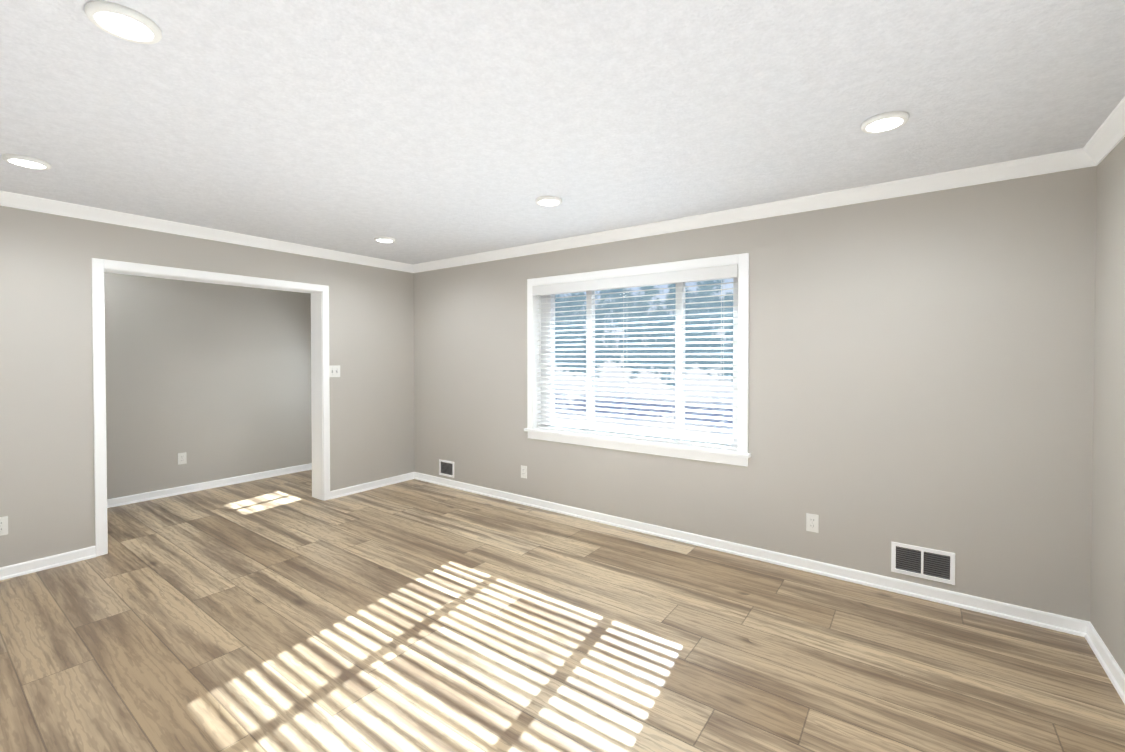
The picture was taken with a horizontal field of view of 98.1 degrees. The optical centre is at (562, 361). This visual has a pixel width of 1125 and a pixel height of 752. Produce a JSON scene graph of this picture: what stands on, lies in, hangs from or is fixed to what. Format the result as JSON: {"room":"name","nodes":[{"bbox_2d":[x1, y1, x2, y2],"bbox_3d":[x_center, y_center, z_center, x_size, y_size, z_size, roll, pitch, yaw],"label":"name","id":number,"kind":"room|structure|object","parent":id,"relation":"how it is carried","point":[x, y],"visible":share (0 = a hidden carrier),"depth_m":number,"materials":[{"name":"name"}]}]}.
{"room":"empty living room","nodes":[
{"label":"empty living room","id":0,"kind":"room"},
{"bbox_2d":[0,206,414,567],"bbox_3d":[-2.990,0.142,4.007,0.200,2.440,4.100,1,1,36],"label":"wall","id":1,"kind":"structure","parent":0,"point":[47,495],"depth_m":3.38,"materials":[{"name":"paint"}]},
{"bbox_2d":[0,516,7,535],"bbox_3d":[-3.547,1.039,3.073,0.010,0.116,0.072,1,1,36],"label":"electrical outlet","id":2,"kind":"object","parent":1,"relation":"attached to","point":[3,525],"visible":1,"depth_m":3.09,"materials":[{"name":"white plastic"}]},
{"bbox_2d":[0,546,95,580],"bbox_3d":[-3.684,1.339,2.877,0.024,0.076,1.369,1,1,36],"label":"baseboard","id":3,"kind":"structure","parent":1,"relation":"attached to","point":[40,564],"depth_m":3.24,"materials":[{"name":"white paint"}]},
{"bbox_2d":[0,190,411,272],"bbox_3d":[-2.882,-1.036,3.918,0.061,0.082,3.930,1,1,36],"label":"crown molding","id":4,"kind":"structure","parent":1,"relation":"attached to","point":[8,199],"depth_m":3.77,"materials":[{"name":"white paint"}]},
{"bbox_2d":[92,258,329,556],"bbox_3d":[-2.876,0.312,4.167,0.236,2.096,1.693,1,1,36],"label":"door frame","id":5,"kind":"structure","parent":1,"relation":"attached to","point":[320,404],"depth_m":3.99,"materials":[{"name":"white paint"}]},
{"bbox_2d":[329,365,339,376],"bbox_3d":[-2.256,0.093,4.833,0.016,0.116,0.116,1,1,36],"label":"switch plate","id":6,"kind":"object","parent":1,"relation":"attached to","point":[334,370],"visible":0.98,"depth_m":4.83,"materials":[{"name":"white plastic"}]},
{"bbox_2d":[330,472,411,498],"bbox_3d":[-2.006,1.308,5.187,0.024,0.076,0.958,1,1,36],"label":"baseboard","id":7,"kind":"structure","parent":1,"relation":"attached to","point":[350,490],"depth_m":5.14,"materials":[{"name":"white paint"}]},
{"bbox_2d":[104,272,311,498],"bbox_3d":[-4.155,0.132,4.760,0.150,2.440,4.250,1,1,36],"label":"wall","id":8,"kind":"structure","parent":0,"point":[212,381],"depth_m":5.13,"materials":[{"name":"paint"}]},
{"bbox_2d":[178,452,186,464],"bbox_3d":[-3.893,0.989,4.995,0.010,0.116,0.072,1,1,36],"label":"electrical outlet","id":9,"kind":"object","parent":8,"relation":"attached to","point":[182,458],"visible":1,"depth_m":5.00,"materials":[{"name":"white plastic"}]},
{"bbox_2d":[107,463,311,507],"bbox_3d":[-4.041,1.314,4.785,0.024,0.076,4.100,1,1,36],"label":"baseboard","id":10,"kind":"structure","parent":8,"relation":"attached to","point":[141,497],"depth_m":5.13,"materials":[{"name":"white paint"}]},
{"bbox_2d":[0,470,1124,751],"bbox_3d":[-1.285,1.438,2.816,7.100,0.120,4.450,1,1,36],"label":"floor","id":11,"kind":"structure","parent":0,"point":[286,612],"depth_m":2.37,"materials":[{"name":"brown wood"}]},
{"bbox_2d":[0,0,1124,264],"bbox_3d":[-1.285,-1.122,2.781,7.100,0.120,4.450,1,1,36],"label":"ceiling","id":12,"kind":"structure","parent":0,"point":[424,130],"depth_m":2.00,"materials":[{"name":"white paint"}]},
{"bbox_2d":[2,154,50,169],"bbox_3d":[-2.815,-1.049,2.565,0.176,0.020,0.176,1,1,36],"label":"recessed light","id":13,"kind":"object","parent":12,"relation":"in","point":[24,161],"visible":1,"depth_m":2.55,"materials":[{"name":"white plastic"}]},
{"bbox_2d":[85,0,161,43],"bbox_3d":[-1.342,-1.034,1.496,0.176,0.020,0.176,1,1,36],"label":"recessed light","id":14,"kind":"object","parent":12,"relation":"in","point":[123,22],"visible":0.96,"depth_m":1.48,"materials":[{"name":"white plastic"}]},
{"bbox_2d":[374,236,394,242],"bbox_3d":[-1.563,-1.072,4.288,0.176,0.020,0.176,1,1,36],"label":"recessed light","id":15,"kind":"object","parent":12,"relation":"in","point":[381,239],"visible":1,"depth_m":4.25,"materials":[{"name":"white plastic"}]},
{"bbox_2d":[535,196,561,206],"bbox_3d":[-0.090,-1.058,3.219,0.176,0.020,0.176,1,1,36],"label":"recessed light","id":16,"kind":"object","parent":12,"relation":"in","point":[548,201],"visible":1,"depth_m":3.19,"materials":[{"name":"white plastic"}]},
{"bbox_2d":[861,111,908,133],"bbox_3d":[1.407,-1.043,2.132,0.176,0.020,0.176,1,1,36],"label":"recessed light","id":17,"kind":"object","parent":12,"relation":"in","point":[885,122],"visible":1,"depth_m":2.11,"materials":[{"name":"white plastic"}]},
{"bbox_2d":[414,166,1096,620],"bbox_3d":[-0.036,0.135,4.518,7.100,2.440,0.200,1,1,36],"label":"wall","id":18,"kind":"structure","parent":0,"point":[920,370],"depth_m":2.99,"materials":[{"name":"paint"}]},
{"bbox_2d":[439,459,453,477],"bbox_3d":[-1.256,1.155,5.290,0.240,0.170,0.008,1,1,36],"label":"air vent","id":19,"kind":"object","parent":18,"relation":"in","point":[446,467],"visible":1,"depth_m":5.29,"materials":[{"name":"white metal"}]},
{"bbox_2d":[521,465,526,478],"bbox_3d":[-0.369,1.047,4.642,0.072,0.116,0.010,1,1,36],"label":"electrical outlet","id":20,"kind":"object","parent":18,"relation":"attached to","point":[523,471],"visible":1,"depth_m":4.64,"materials":[{"name":"white plastic"}]},
{"bbox_2d":[524,253,750,466],"bbox_3d":[0.528,-0.021,4.058,2.050,1.495,0.218,1,1,36],"label":"window unit","id":21,"kind":"structure","parent":18,"relation":"in","point":[682,295],"depth_m":3.92,"materials":[{"name":"white wood"}]},
{"bbox_2d":[532,264,737,295],"bbox_3d":[0.504,-0.651,4.017,1.864,0.090,0.102,1,1,36],"label":"valance","id":22,"kind":"object","parent":21,"relation":"attached to","point":[710,273],"visible":0.88,"depth_m":3.86,"materials":[{"name":"white plastic"}]},
{"bbox_2d":[537,279,736,449],"bbox_3d":[0.517,-0.009,4.044,1.854,1.273,0.072,1,1,36],"label":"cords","id":23,"kind":"object","parent":21,"relation":"attached to","point":[647,438],"visible":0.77,"depth_m":4.03,"materials":[{"name":"white plastic"}]},
{"bbox_2d":[537,282,737,444],"bbox_3d":[0.521,0.001,4.050,1.854,1.176,0.049,1,1,36],"label":"window blinds slats","id":24,"kind":"structure","parent":23,"relation":"hanging from","point":[664,414],"depth_m":3.94,"materials":[{"name":"white plastic"}]},
{"bbox_2d":[412,472,1079,635],"bbox_3d":[0.469,1.324,4.029,5.390,0.076,0.024,1,1,36],"label":"baseboard","id":25,"kind":"structure","parent":18,"relation":"attached to","point":[1061,623],"depth_m":3.20,"materials":[{"name":"white paint"}]},
{"bbox_2d":[412,149,1097,272],"bbox_3d":[0.458,-1.037,3.983,5.390,0.082,0.061,1,1,36],"label":"crown molding","id":26,"kind":"structure","parent":18,"relation":"attached to","point":[1065,160],"depth_m":3.16,"materials":[{"name":"white paint"}]},
{"bbox_2d":[806,513,818,532],"bbox_3d":[1.633,1.053,3.188,0.072,0.116,0.010,1,1,36],"label":"electrical outlet","id":27,"kind":"object","parent":18,"relation":"attached to","point":[812,522],"visible":1,"depth_m":3.19,"materials":[{"name":"white plastic"}]},
{"bbox_2d":[891,541,954,584],"bbox_3d":[2.102,1.173,2.850,0.300,0.180,0.008,1,1,36],"label":"air vent","id":28,"kind":"object","parent":18,"relation":"in","point":[925,563],"visible":1,"depth_m":2.85,"materials":[{"name":"white metal"}]},
{"bbox_2d":[1090,137,1124,673],"bbox_3d":[1.468,0.187,0.676,0.150,2.440,4.250,1,1,36],"label":"wall","id":29,"kind":"structure","parent":0,"point":[1107,616],"depth_m":2.23,"materials":[{"name":"paint"}]},
{"bbox_2d":[1076,96,1124,167],"bbox_3d":[1.429,-0.994,0.787,0.061,0.082,3.930,1,1,36],"label":"crown molding","id":30,"kind":"structure","parent":29,"relation":"attached to","point":[1108,136],"depth_m":2.22,"materials":[{"name":"white paint"}]},
{"bbox_2d":[1080,619,1124,703],"bbox_3d":[1.436,1.368,0.796,0.024,0.076,4.020,1,1,36],"label":"baseboard","id":31,"kind":"structure","parent":29,"relation":"attached to","point":[1096,643],"depth_m":2.22,"materials":[{"name":"white paint"}]},
{"label":"outside","id":32,"kind":"structure","parent":0,"visible":0},
{"bbox_2d":[555,278,732,438],"bbox_3d":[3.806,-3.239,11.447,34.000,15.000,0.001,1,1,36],"label":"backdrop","id":33,"kind":"structure","parent":32,"point":[692,300],"depth_m":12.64,"materials":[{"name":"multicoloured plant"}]}
]}

